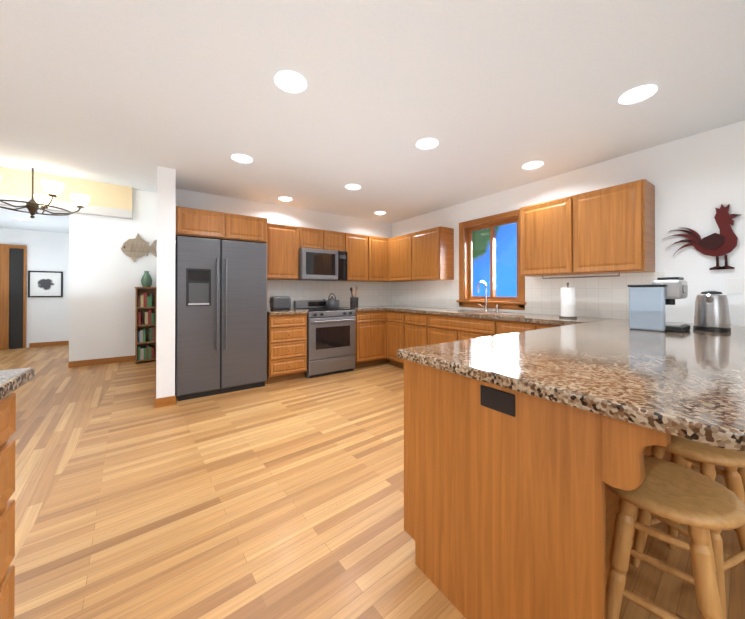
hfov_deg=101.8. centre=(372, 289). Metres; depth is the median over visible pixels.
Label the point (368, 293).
backsplash
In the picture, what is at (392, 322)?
base cabinet
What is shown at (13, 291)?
hall door
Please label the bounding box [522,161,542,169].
recessed light
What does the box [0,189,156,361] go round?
wall
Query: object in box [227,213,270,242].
upper cabinet
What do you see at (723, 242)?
art
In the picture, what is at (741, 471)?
stool
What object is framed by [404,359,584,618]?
base cabinet
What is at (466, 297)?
window
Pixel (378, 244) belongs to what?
upper cabinet
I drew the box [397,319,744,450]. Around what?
countertop
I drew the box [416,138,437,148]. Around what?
recessed light
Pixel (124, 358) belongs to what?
baseboard
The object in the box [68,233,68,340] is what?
wall
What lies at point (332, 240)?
upper cabinet
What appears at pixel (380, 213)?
recessed light
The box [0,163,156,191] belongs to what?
ceiling
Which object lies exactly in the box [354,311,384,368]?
base cabinet
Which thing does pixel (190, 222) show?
upper cabinet
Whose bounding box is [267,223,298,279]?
upper cabinet
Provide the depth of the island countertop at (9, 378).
0.94 m
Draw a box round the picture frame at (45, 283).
[28,271,62,296]
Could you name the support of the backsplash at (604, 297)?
attached to the wall at (696, 180)
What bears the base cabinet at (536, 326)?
on the floor
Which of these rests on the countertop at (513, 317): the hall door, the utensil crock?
the utensil crock
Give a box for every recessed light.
[231,154,252,162]
[274,71,306,92]
[278,197,291,200]
[345,184,360,189]
[375,211,385,214]
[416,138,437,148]
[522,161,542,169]
[619,85,656,103]
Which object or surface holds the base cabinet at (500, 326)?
on the floor
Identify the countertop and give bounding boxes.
[0,367,34,394]
[267,309,307,314]
[342,305,606,326]
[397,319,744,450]
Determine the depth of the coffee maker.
1.98 m
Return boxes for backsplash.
[267,280,390,308]
[391,272,664,318]
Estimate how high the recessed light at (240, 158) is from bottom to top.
0.009 m
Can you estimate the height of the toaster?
0.187 m
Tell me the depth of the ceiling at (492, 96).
1.94 m
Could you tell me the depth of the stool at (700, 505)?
0.89 m
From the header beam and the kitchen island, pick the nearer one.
the kitchen island
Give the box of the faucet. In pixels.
[477,283,488,310]
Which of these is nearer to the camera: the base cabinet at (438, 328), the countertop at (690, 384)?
the countertop at (690, 384)
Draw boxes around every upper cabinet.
[175,206,226,240]
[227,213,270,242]
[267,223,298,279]
[299,227,322,249]
[323,230,346,250]
[346,233,370,281]
[371,236,386,281]
[387,233,410,281]
[411,227,453,280]
[520,196,570,278]
[571,179,654,274]
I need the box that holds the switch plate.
[726,278,742,293]
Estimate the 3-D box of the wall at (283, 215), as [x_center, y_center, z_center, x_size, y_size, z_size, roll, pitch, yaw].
[-1.083,-0.316,4.786,3.455,3.050,0.120,0,0,-35]
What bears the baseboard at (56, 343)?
attached to the wall at (47, 319)
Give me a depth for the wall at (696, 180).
2.55 m
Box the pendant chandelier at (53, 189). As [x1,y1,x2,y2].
[0,168,89,217]
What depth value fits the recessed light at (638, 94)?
1.96 m
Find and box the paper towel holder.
[559,282,576,318]
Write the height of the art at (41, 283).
0.340 m
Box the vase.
[141,271,151,286]
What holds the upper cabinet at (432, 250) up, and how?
attached to the wall at (696, 180)
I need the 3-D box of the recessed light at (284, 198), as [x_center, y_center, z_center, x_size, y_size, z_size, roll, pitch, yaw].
[-1.206,-1.249,4.194,0.190,0.009,0.190,0,0,-35]
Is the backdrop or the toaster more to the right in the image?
the backdrop
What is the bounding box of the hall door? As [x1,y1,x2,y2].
[0,244,26,349]
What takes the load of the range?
on the floor
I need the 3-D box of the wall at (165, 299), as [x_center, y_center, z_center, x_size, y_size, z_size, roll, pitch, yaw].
[-2.955,-0.319,4.311,0.160,3.050,2.880,0,0,-35]
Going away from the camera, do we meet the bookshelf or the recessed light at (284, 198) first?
the recessed light at (284, 198)
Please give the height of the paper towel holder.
0.347 m
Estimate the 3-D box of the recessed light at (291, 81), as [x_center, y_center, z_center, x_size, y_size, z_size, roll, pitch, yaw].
[-0.498,-1.262,1.848,0.190,0.009,0.190,0,0,-35]
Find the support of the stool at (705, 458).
on the floor
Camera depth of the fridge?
3.46 m
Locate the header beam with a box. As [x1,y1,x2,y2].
[0,167,132,218]
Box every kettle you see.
[323,293,337,307]
[693,291,730,331]
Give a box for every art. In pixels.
[34,276,56,291]
[121,234,156,261]
[664,204,740,269]
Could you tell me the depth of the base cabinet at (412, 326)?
4.32 m
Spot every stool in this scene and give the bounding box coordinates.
[605,455,744,618]
[631,435,744,618]
[685,460,744,491]
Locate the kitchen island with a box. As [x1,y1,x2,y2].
[0,375,34,618]
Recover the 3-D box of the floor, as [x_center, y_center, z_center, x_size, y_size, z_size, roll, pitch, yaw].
[-2.013,1.245,2.399,7.940,0.100,12.640,0,0,-35]
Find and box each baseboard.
[29,341,68,347]
[68,355,134,367]
[154,381,159,407]
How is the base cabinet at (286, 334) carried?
on the floor
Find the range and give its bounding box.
[294,300,354,377]
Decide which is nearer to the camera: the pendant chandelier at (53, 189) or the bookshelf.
the pendant chandelier at (53, 189)
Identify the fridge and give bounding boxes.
[175,236,266,400]
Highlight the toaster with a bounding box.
[269,296,290,309]
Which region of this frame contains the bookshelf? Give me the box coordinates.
[135,287,156,363]
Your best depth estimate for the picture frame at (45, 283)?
6.48 m
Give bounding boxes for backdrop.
[472,223,516,296]
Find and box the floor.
[0,345,744,618]
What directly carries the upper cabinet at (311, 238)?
attached to the wall at (283, 215)
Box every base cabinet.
[265,315,306,383]
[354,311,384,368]
[385,315,400,367]
[401,315,424,368]
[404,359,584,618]
[425,315,492,344]
[493,319,532,335]
[533,323,556,329]
[585,415,616,614]
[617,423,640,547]
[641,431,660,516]
[661,435,670,461]
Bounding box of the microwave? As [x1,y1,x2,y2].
[298,248,346,280]
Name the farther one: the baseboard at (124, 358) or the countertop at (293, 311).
the baseboard at (124, 358)
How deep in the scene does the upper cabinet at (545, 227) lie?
3.13 m
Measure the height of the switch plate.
0.120 m
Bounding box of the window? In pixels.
[456,209,525,309]
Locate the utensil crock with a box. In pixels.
[350,285,357,306]
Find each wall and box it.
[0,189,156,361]
[0,228,67,347]
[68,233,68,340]
[156,166,175,398]
[175,189,391,308]
[392,120,744,325]
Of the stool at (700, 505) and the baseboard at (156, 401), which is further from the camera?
the baseboard at (156, 401)
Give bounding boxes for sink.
[473,311,500,314]
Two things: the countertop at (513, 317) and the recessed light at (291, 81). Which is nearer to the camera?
the recessed light at (291, 81)
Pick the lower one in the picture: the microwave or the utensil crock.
the utensil crock
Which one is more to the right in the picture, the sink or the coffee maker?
the coffee maker
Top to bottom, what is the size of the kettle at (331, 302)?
0.227 m
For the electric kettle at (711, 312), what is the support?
on the countertop at (690, 384)
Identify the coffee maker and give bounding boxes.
[627,277,689,331]
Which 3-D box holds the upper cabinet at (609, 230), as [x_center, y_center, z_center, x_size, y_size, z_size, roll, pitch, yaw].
[2.207,-0.532,2.796,0.309,0.760,0.532,0,0,-35]
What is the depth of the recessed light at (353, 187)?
3.71 m
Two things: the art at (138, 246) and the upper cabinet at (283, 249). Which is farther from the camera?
the art at (138, 246)
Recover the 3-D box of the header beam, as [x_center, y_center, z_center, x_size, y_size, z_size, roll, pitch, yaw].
[-5.566,-1.455,4.033,3.720,0.519,0.119,0,0,-35]
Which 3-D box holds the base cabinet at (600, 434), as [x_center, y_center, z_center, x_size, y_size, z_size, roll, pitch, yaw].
[0.729,0.751,1.451,0.339,0.879,0.585,0,0,-35]
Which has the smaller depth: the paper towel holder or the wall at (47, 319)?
the paper towel holder
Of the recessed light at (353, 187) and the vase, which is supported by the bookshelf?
the vase
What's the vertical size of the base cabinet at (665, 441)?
0.879 m
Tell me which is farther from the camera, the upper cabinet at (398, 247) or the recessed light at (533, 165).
the upper cabinet at (398, 247)
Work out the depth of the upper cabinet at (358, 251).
4.93 m
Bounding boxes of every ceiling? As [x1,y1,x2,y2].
[0,0,744,232]
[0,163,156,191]

